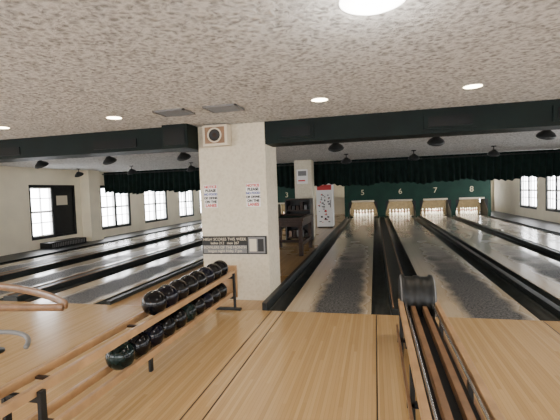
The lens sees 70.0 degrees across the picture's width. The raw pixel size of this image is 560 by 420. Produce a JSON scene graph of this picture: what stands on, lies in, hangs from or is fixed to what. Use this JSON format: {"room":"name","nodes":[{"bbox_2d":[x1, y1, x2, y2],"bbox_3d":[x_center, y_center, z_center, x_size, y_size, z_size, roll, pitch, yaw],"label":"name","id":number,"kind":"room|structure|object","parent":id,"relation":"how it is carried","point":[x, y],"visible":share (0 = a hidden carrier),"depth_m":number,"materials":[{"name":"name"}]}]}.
{"room":"sports facility","nodes":[
{"label":"sports facility","id":0,"kind":"room"},
{"bbox_2d":[0,166,201,255],"bbox_3d":[-7.213,0.026,12.421,0.200,2.600,27.600,-1,3,13],"label":"wall","id":1,"kind":"structure","parent":0,"point":[15,220],"depth_m":11.80,"materials":[{"name":"paint"}]},
{"bbox_2d":[28,185,76,240],"bbox_3d":[-7.172,0.037,12.592,0.160,1.640,1.850,-1,3,13],"label":"window","id":2,"kind":"structure","parent":1,"relation":"in","point":[62,208],"depth_m":12.77,"materials":[{"name":"black paint"}]},
{"bbox_2d":[79,170,103,240],"bbox_3d":[-6.556,-0.068,13.932,0.380,2.600,0.610,-1,3,13],"label":"pilaster","id":3,"kind":"object","parent":1,"relation":"attached to","point":[89,182],"visible":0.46,"depth_m":13.71,"materials":[{"name":"paint"}]},
{"bbox_2d":[100,185,130,229],"bbox_3d":[-6.456,-0.130,15.603,0.160,1.640,1.850,-1,3,13],"label":"window","id":4,"kind":"structure","parent":1,"relation":"in","point":[114,206],"depth_m":15.57,"materials":[{"name":"black paint"}]},
{"bbox_2d":[144,191,167,222],"bbox_3d":[-5.781,-0.288,18.445,0.160,1.640,2.000,-1,3,13],"label":"window","id":5,"kind":"structure","parent":1,"relation":"in","point":[164,194],"depth_m":18.44,"materials":[{"name":"black paint"}]},
{"bbox_2d":[179,190,193,217],"bbox_3d":[-5.077,-0.452,21.408,0.160,1.640,1.700,-1,3,13],"label":"window","id":6,"kind":"structure","parent":1,"relation":"in","point":[185,201],"depth_m":21.41,"materials":[{"name":"black paint"}]},
{"bbox_2d":[102,151,559,174],"bbox_3d":[1.252,-1.495,12.919,16.100,0.036,0.036,-1,3,13],"label":"curtain rod","id":7,"kind":"object","parent":1,"relation":"attached to","point":[550,151],"visible":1,"depth_m":12.39,"materials":[{"name":"black paint"}]},
{"bbox_2d":[104,149,559,194],"bbox_3d":[1.283,-1.143,13.013,16.060,0.874,0.160,-1,3,13],"label":"curtain valance","id":8,"kind":"object","parent":7,"relation":"hanging from","point":[517,166],"visible":0.73,"depth_m":12.50,"materials":[{"name":"black fabric"}]},
{"bbox_2d":[198,122,280,299],"bbox_3d":[-0.571,0.024,5.850,0.970,2.440,0.620,-1,3,13],"label":"pillar","id":9,"kind":"structure","parent":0,"point":[249,159],"depth_m":5.54,"materials":[{"name":"white paint"}]},
{"bbox_2d":[204,185,217,207],"bbox_3d":[-0.966,-0.191,5.604,0.206,0.320,0.010,-1,3,13],"label":"notice sign","id":10,"kind":"object","parent":9,"relation":"attached to","point":[210,191],"visible":1,"depth_m":5.60,"materials":[{"name":"white paper"}]},
{"bbox_2d":[202,124,231,146],"bbox_3d":[-0.859,-1.008,5.437,0.350,0.280,0.193,-1,3,13],"label":"wall speaker","id":11,"kind":"object","parent":9,"relation":"attached to","point":[219,135],"depth_m":5.36},
{"bbox_2d":[202,236,266,253],"bbox_3d":[-0.637,0.487,5.548,0.940,0.250,0.038,-1,3,13],"label":"notice board","id":12,"kind":"object","parent":9,"relation":"attached to","point":[210,244],"visible":1,"depth_m":5.53,"materials":[{"name":"black paint"}]},
{"bbox_2d":[246,183,260,206],"bbox_3d":[-0.363,-0.205,5.460,0.206,0.320,0.010,-1,3,13],"label":"notice sign","id":13,"kind":"object","parent":9,"relation":"attached to","point":[253,199],"visible":1,"depth_m":5.46,"materials":[{"name":"white paper"}]},
{"bbox_2d":[0,0,559,171],"bbox_3d":[0.664,-1.534,10.462,16.500,0.150,27.600,-1,3,13],"label":"ceiling","id":14,"kind":"structure","parent":0,"point":[66,66],"depth_m":2.98,"materials":[{"name":"paint"}]},
{"bbox_2d":[35,160,48,168],"bbox_3d":[-5.193,-1.032,8.712,0.290,0.279,0.251,-1,3,13],"label":"lamp","id":15,"kind":"object","parent":14,"relation":"attached to","point":[40,164],"visible":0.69,"depth_m":8.62,"materials":[{"name":"black metal"}]},
{"bbox_2d":[75,169,83,176],"bbox_3d":[-6.430,-1.182,12.806,0.290,0.279,0.251,-1,3,13],"label":"lamp","id":16,"kind":"object","parent":14,"relation":"attached to","point":[78,174],"visible":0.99,"depth_m":12.72,"materials":[{"name":"black metal"}]},
{"bbox_2d":[0,127,175,162],"bbox_3d":[-4.927,-0.928,6.546,7.020,0.300,0.455,-1,3,13],"label":"ceiling beam","id":17,"kind":"structure","parent":14,"relation":"attached to","point":[147,140],"depth_m":5.87,"materials":[{"name":"black paint"}]},
{"bbox_2d":[103,156,116,164],"bbox_3d":[-3.540,-1.071,8.317,0.290,0.279,0.251,-1,3,13],"label":"lamp","id":18,"kind":"object","parent":14,"relation":"attached to","point":[108,160],"visible":0.73,"depth_m":8.23,"materials":[{"name":"black metal"}]},
{"bbox_2d":[106,116,121,118],"bbox_3d":[-1.961,-1.092,4.729,0.180,0.008,0.180,-1,3,13],"label":"recessed light","id":19,"kind":"object","parent":14,"relation":"in","point":[108,117],"visible":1,"depth_m":4.72,"materials":[{"name":"beige"}]},
{"bbox_2d":[127,166,136,174],"bbox_3d":[-4.582,-1.225,12.364,0.290,0.279,0.251,-1,3,13],"label":"lamp","id":20,"kind":"object","parent":14,"relation":"attached to","point":[131,171],"visible":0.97,"depth_m":12.28,"materials":[{"name":"black metal"}]},
{"bbox_2d":[152,108,194,116],"bbox_3d":[-1.202,-1.104,4.548,0.380,0.020,0.300,-1,3,13],"label":"ceiling vent","id":21,"kind":"object","parent":14,"relation":"attached to","point":[180,111],"depth_m":4.51,"materials":[{"name":"grey metal"}]},
{"bbox_2d":[162,123,198,152],"bbox_3d":[-1.344,-1.000,5.623,0.370,0.320,0.588,-1,3,13],"label":"box","id":22,"kind":"object","parent":14,"relation":"attached to","point":[183,138],"visible":0.82,"depth_m":5.36,"materials":[{"name":"black"}]},
{"bbox_2d":[177,153,190,160],"bbox_3d":[-1.932,-1.114,8.035,0.290,0.279,0.251,-1,3,13],"label":"lamp","id":23,"kind":"object","parent":14,"relation":"attached to","point":[182,156],"visible":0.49,"depth_m":7.94,"materials":[{"name":"black metal"}]},
{"bbox_2d":[187,162,195,171],"bbox_3d":[-2.637,-1.271,11.899,0.290,0.279,0.251,-1,3,13],"label":"lamp","id":24,"kind":"object","parent":14,"relation":"attached to","point":[190,168],"visible":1,"depth_m":11.82,"materials":[{"name":"black metal"}]},
{"bbox_2d":[202,103,244,112],"bbox_3d":[-0.619,-1.118,4.408,0.380,0.020,0.300,-1,3,13],"label":"ceiling vent","id":25,"kind":"object","parent":14,"relation":"attached to","point":[225,107],"depth_m":4.38,"materials":[{"name":"grey metal"}]},
{"bbox_2d":[311,97,327,101],"bbox_3d":[0.412,-1.148,4.162,0.180,0.008,0.180,-1,3,13],"label":"recessed light","id":26,"kind":"object","parent":14,"relation":"in","point":[318,99],"visible":1,"depth_m":4.16,"materials":[{"name":"beige"}]},
{"bbox_2d":[328,143,343,151],"bbox_3d":[1.010,-1.178,7.229,0.290,0.279,0.251,-1,3,13],"label":"lamp","id":27,"kind":"object","parent":14,"relation":"attached to","point":[335,147],"visible":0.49,"depth_m":7.14,"materials":[{"name":"black metal"}]},
{"bbox_2d":[341,154,351,163],"bbox_3d":[1.797,-1.376,10.840,0.290,0.279,0.251,-1,3,13],"label":"lamp","id":28,"kind":"object","parent":14,"relation":"attached to","point":[346,160],"visible":0.94,"depth_m":10.76,"materials":[{"name":"black metal"}]},
{"bbox_2d":[337,0,404,14],"bbox_3d":[0.460,-1.031,1.985,0.350,0.040,0.350,-1,3,13],"label":"recessed light","id":29,"kind":"object","parent":14,"relation":"in","point":[357,7],"visible":1,"depth_m":2.00,"materials":[{"name":"white"}]},
{"bbox_2d":[264,99,559,146],"bbox_3d":[3.595,-1.137,4.673,7.727,0.300,0.438,-1,3,13],"label":"ceiling beam","id":30,"kind":"structure","parent":14,"relation":"attached to","point":[540,115],"depth_m":4.95,"materials":[{"name":"black paint"}]},
{"bbox_2d":[408,150,419,160],"bbox_3d":[3.489,-1.416,10.436,0.290,0.279,0.251,-1,3,13],"label":"lamp","id":31,"kind":"object","parent":14,"relation":"attached to","point":[413,157],"visible":1,"depth_m":10.35,"materials":[{"name":"black metal"}]},
{"bbox_2d":[427,137,444,145],"bbox_3d":[2.663,-1.217,6.834,0.290,0.279,0.251,-1,3,13],"label":"lamp","id":32,"kind":"object","parent":14,"relation":"attached to","point":[434,141],"visible":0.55,"depth_m":6.74,"materials":[{"name":"black metal"}]},
{"bbox_2d":[463,83,482,88],"bbox_3d":[1.841,-1.182,3.820,0.180,0.008,0.180,-1,3,13],"label":"recessed light","id":33,"kind":"object","parent":14,"relation":"in","point":[475,85],"visible":1,"depth_m":3.81,"materials":[{"name":"beige"}]},
{"bbox_2d":[487,146,499,156],"bbox_3d":[5.336,-1.460,9.994,0.290,0.279,0.251,-1,3,13],"label":"lamp","id":34,"kind":"object","parent":14,"relation":"attached to","point":[493,153],"visible":0.95,"depth_m":9.91,"materials":[{"name":"black metal"}]},
{"bbox_2d":[536,130,556,139],"bbox_3d":[4.287,-1.256,6.446,0.290,0.279,0.251,-1,3,13],"label":"lamp","id":35,"kind":"object","parent":14,"relation":"attached to","point":[545,134],"visible":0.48,"depth_m":6.36,"materials":[{"name":"black metal"}]},
{"bbox_2d":[0,211,559,419],"bbox_3d":[0.754,1.047,10.584,16.100,0.180,27.200,-1,3,13],"label":"floor","id":36,"kind":"structure","parent":0,"point":[308,365],"depth_m":3.53,"materials":[{"name":"brown wood"}]},
{"bbox_2d":[0,283,67,353],"bbox_3d":[-2.697,1.092,3.713,2.292,0.658,0.784,0,3,30],"label":"guard","id":37,"kind":"object","parent":36,"relation":"on","point":[61,302],"visible":1,"depth_m":3.69,"materials":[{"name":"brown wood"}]},
{"bbox_2d":[40,237,86,248],"bbox_3d":[-6.806,1.034,12.637,0.405,0.180,1.500,-1,3,13],"label":"heater","id":38,"kind":"object","parent":36,"relation":"on","point":[76,240],"visible":1,"depth_m":12.34,"materials":[{"name":"black paint"}]},
{"bbox_2d":[0,260,241,419],"bbox_3d":[-1.087,1.038,3.527,0.400,0.670,3.540,-1,3,13],"label":"storage rack","id":39,"kind":"object","parent":36,"relation":"on","point":[185,298],"visible":1,"depth_m":3.12,"materials":[{"name":"brown wood"}]},
{"bbox_2d":[278,214,313,255],"bbox_3d":[0.237,0.586,9.909,0.990,0.880,1.560,-1,3,13],"label":"table","id":40,"kind":"object","parent":36,"relation":"on","point":[284,220],"visible":0.63,"depth_m":9.48,"materials":[{"name":"brown wood"}]},
{"bbox_2d":[285,198,313,239],"bbox_3d":[0.591,0.286,12.022,0.750,1.255,0.600,-1,3,13],"label":"shoe shelf","id":41,"kind":"object","parent":36,"relation":"on","point":[299,205],"visible":0.6,"depth_m":11.95,"materials":[{"name":"black paint"}]},
{"bbox_2d":[316,184,334,227],"bbox_3d":[1.805,-0.187,15.902,0.630,1.750,0.650,-1,3,13],"label":"cooler","id":42,"kind":"object","parent":36,"relation":"on","point":[324,193],"visible":0.93,"depth_m":15.63,"materials":[{"name":"white paint"}]},
{"bbox_2d":[179,311,559,419],"bbox_3d":[0.672,1.444,0.734,3.510,0.002,7.980,-1,3,13],"label":"trim","id":43,"kind":"structure","parent":36,"relation":"on","point":[271,311],"depth_m":3.27,"materials":[{"name":"brown wood"}]},
{"bbox_2d":[396,274,504,419],"bbox_3d":[0.989,1.019,2.487,0.400,0.662,3.321,-1,3,13],"label":"ball return","id":44,"kind":"object","parent":36,"relation":"on","point":[440,385],"visible":1,"depth_m":2.50,"materials":[{"name":"black paint"}]},
{"bbox_2d":[294,160,315,236],"bbox_3d":[0.797,-0.347,12.710,0.540,2.440,0.500,-1,3,13],"label":"pillar","id":45,"kind":"structure","parent":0,"point":[301,190],"depth_m":12.46,"materials":[{"name":"white paint"}]},
{"bbox_2d":[297,169,307,183],"bbox_3d":[0.692,-1.036,12.423,0.340,0.450,0.028,-1,3,13],"label":"poster","id":46,"kind":"object","parent":45,"relation":"attached to","point":[302,174],"depth_m":12.41,"materials":[{"name":"white paper"}]},
{"bbox_2d":[280,180,493,216],"bbox_3d":[3.874,-0.899,23.837,16.100,2.600,0.200,-1,3,13],"label":"wall","id":47,"kind":"structure","parent":0,"point":[339,200],"depth_m":23.81,"materials":[{"name":"paint"}]},
{"bbox_2d":[494,177,559,222],"bbox_3d":[8.637,-0.348,8.633,0.200,2.600,27.600,-1,3,13],"label":"wall","id":48,"kind":"structure","parent":0,"point":[506,193],"depth_m":18.24,"materials":[{"name":"paint"}]},
{"bbox_2d":[520,176,536,208],"bbox_3d":[10.621,-0.842,16.987,0.160,1.540,2.000,-1,3,13],"label":"window","id":49,"kind":"structure","parent":48,"relation":"in","point":[522,181],"depth_m":17.00,"materials":[{"name":"white glass"}]},
{"bbox_2d":[545,176,559,212],"bbox_3d":[10.009,-0.699,14.412,0.160,1.540,1.700,-1,3,13],"label":"window","id":50,"kind":"structure","parent":48,"relation":"in","point":[547,179],"depth_m":14.79,"materials":[{"name":"white glass"}]},
{"bbox_3d":[0.760,1.207,10.592,16.500,0.140,27.600,-1,3,13],"label":"floor","id":51,"kind":"structure","parent":0,"visible":0},
{"bbox_2d":[0,231,201,300],"bbox_3d":[-2.911,1.001,14.489,1.510,0.160,17.100,-1,3,13],"label":"lane","id":52,"kind":"object","parent":51,"relation":"on","point":[37,278],"visible":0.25,"depth_m":9.07,"materials":[{"name":"beige wood"}]},
{"bbox_2d":[0,223,201,272],"bbox_3d":[-4.642,1.042,14.903,1.510,0.160,17.100,-1,3,13],"label":"lane","id":53,"kind":"object","parent":51,"relation":"on","point":[9,266],"visible":0.25,"depth_m":11.46,"materials":[{"name":"beige wood"}]},
{"bbox_2d":[277,186,294,213],"bbox_3d":[-1.146,-0.494,21.938,5.200,2.000,1.690,-1,3,13],"label":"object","id":54,"kind":"object","parent":53,"relation":"on","point":[283,193],"visible":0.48,"depth_m":20.77,"materials":[{"name":"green paint"}]},
{"bbox_2d":[0,227,201,279],"bbox_3d":[-3.974,1.026,13.868,0.266,0.242,15.400,-1,3,13],"label":"divider","id":55,"kind":"object","parent":51,"relation":"on","point":[17,272],"visible":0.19,"depth_m":9.85,"materials":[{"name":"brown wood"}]},
{"bbox_2d":[3,238,201,300],"bbox_3d":[-2.248,0.985,13.456,0.256,0.242,15.400,-1,3,13],"label":"divider","id":56,"kind":"object","parent":51,"relation":"on","point":[54,285],"visible":0.25,"depth_m":7.74,"materials":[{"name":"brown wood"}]},
{"bbox_2d":[20,243,202,304],"bbox_3d":[-1.190,0.960,14.078,1.510,0.160,17.100,-1,3,13],"label":"lane","id":57,"kind":"object","parent":51,"relation":"on","point":[100,289],"visible":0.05,"depth_m":7.29,"materials":[{"name":"beige wood"}]},
{"bbox_2d":[106,227,284,304],"bbox_3d":[-0.617,0.963,13.067,0.071,0.210,15.400,-1,3,13],"label":"divider","id":58,"kind":"object","parent":51,"relation":"on","point":[137,290],"visible":0.2,"depth_m":6.60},
{"bbox_2d":[262,217,347,310],"bbox_3d":[1.584,0.886,12.540,0.064,0.260,15.400,-1,3,13],"label":"divider","id":59,"kind":"object","parent":51,"relation":"on","point":[273,297],"visible":0.48,"depth_m":6.78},
{"bbox_2d":[268,216,390,314],"bbox_3d":[2.549,0.872,13.184,1.510,0.160,17.100,-1,3,13],"label":"lane","id":60,"kind":"object","parent":51,"relation":"on","point":[347,275],"visible":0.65,"depth_m":6.79,"materials":[{"name":"beige wood"}]},
{"bbox_2d":[344,178,490,218],"bbox_3d":[6.682,-0.679,20.068,6.700,2.000,1.690,-1,3,13],"label":"panel","id":61,"kind":"object","parent":60,"relation":"on","point":[381,197],"visible":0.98,"depth_m":19.50,"materials":[{"name":"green paint"}]},
{"bbox_2d":[379,217,403,314],"bbox_3d":[3.221,0.856,12.149,0.276,0.242,15.400,-1,3,13],"label":"divider","id":62,"kind":"object","parent":51,"relation":"on","point":[393,268],"visible":0.65,"depth_m":7.31,"materials":[{"name":"black wood"}]},
{"bbox_2d":[385,215,559,320],"bbox_3d":[4.289,0.830,12.769,1.510,0.160,17.100,-1,3,13],"label":"lane","id":63,"kind":"object","parent":51,"relation":"on","point":[465,287],"visible":0.63,"depth_m":6.53,"materials":[{"name":"beige wood"}]},
{"bbox_2d":[417,216,559,318],"bbox_3d":[4.867,0.823,11.756,0.081,0.230,15.400,-1,3,13],"label":"divider","id":64,"kind":"object","parent":51,"relation":"on","point":[538,298],"visible":0.54,"depth_m":6.09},
{"bbox_2d":[420,215,559,306],"bbox_3d":[5.840,0.794,12.398,1.510,0.160,17.100,-1,3,13],"label":"lane","id":65,"kind":"object","parent":51,"relation":"on","point":[537,269],"visible":0.64,"depth_m":8.40,"materials":[{"name":"beige wood"}]},
{"bbox_2d":[448,214,559,251],"bbox_3d":[7.396,0.757,12.026,1.510,0.160,17.100,-1,3,13],"label":"lane","id":66,"kind":"object","parent":51,"relation":"on","point":[548,239],"visible":0.56,"depth_m":12.54,"materials":[{"name":"beige wood"}]},
{"bbox_2d":[453,215,559,256],"bbox_3d":[6.421,0.786,11.385,0.086,0.230,15.400,-1,3,13],"label":"divider","id":67,"kind":"object","parent":51,"relation":"on","point":[534,245],"visible":0.56,"depth_m":10.38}
]}

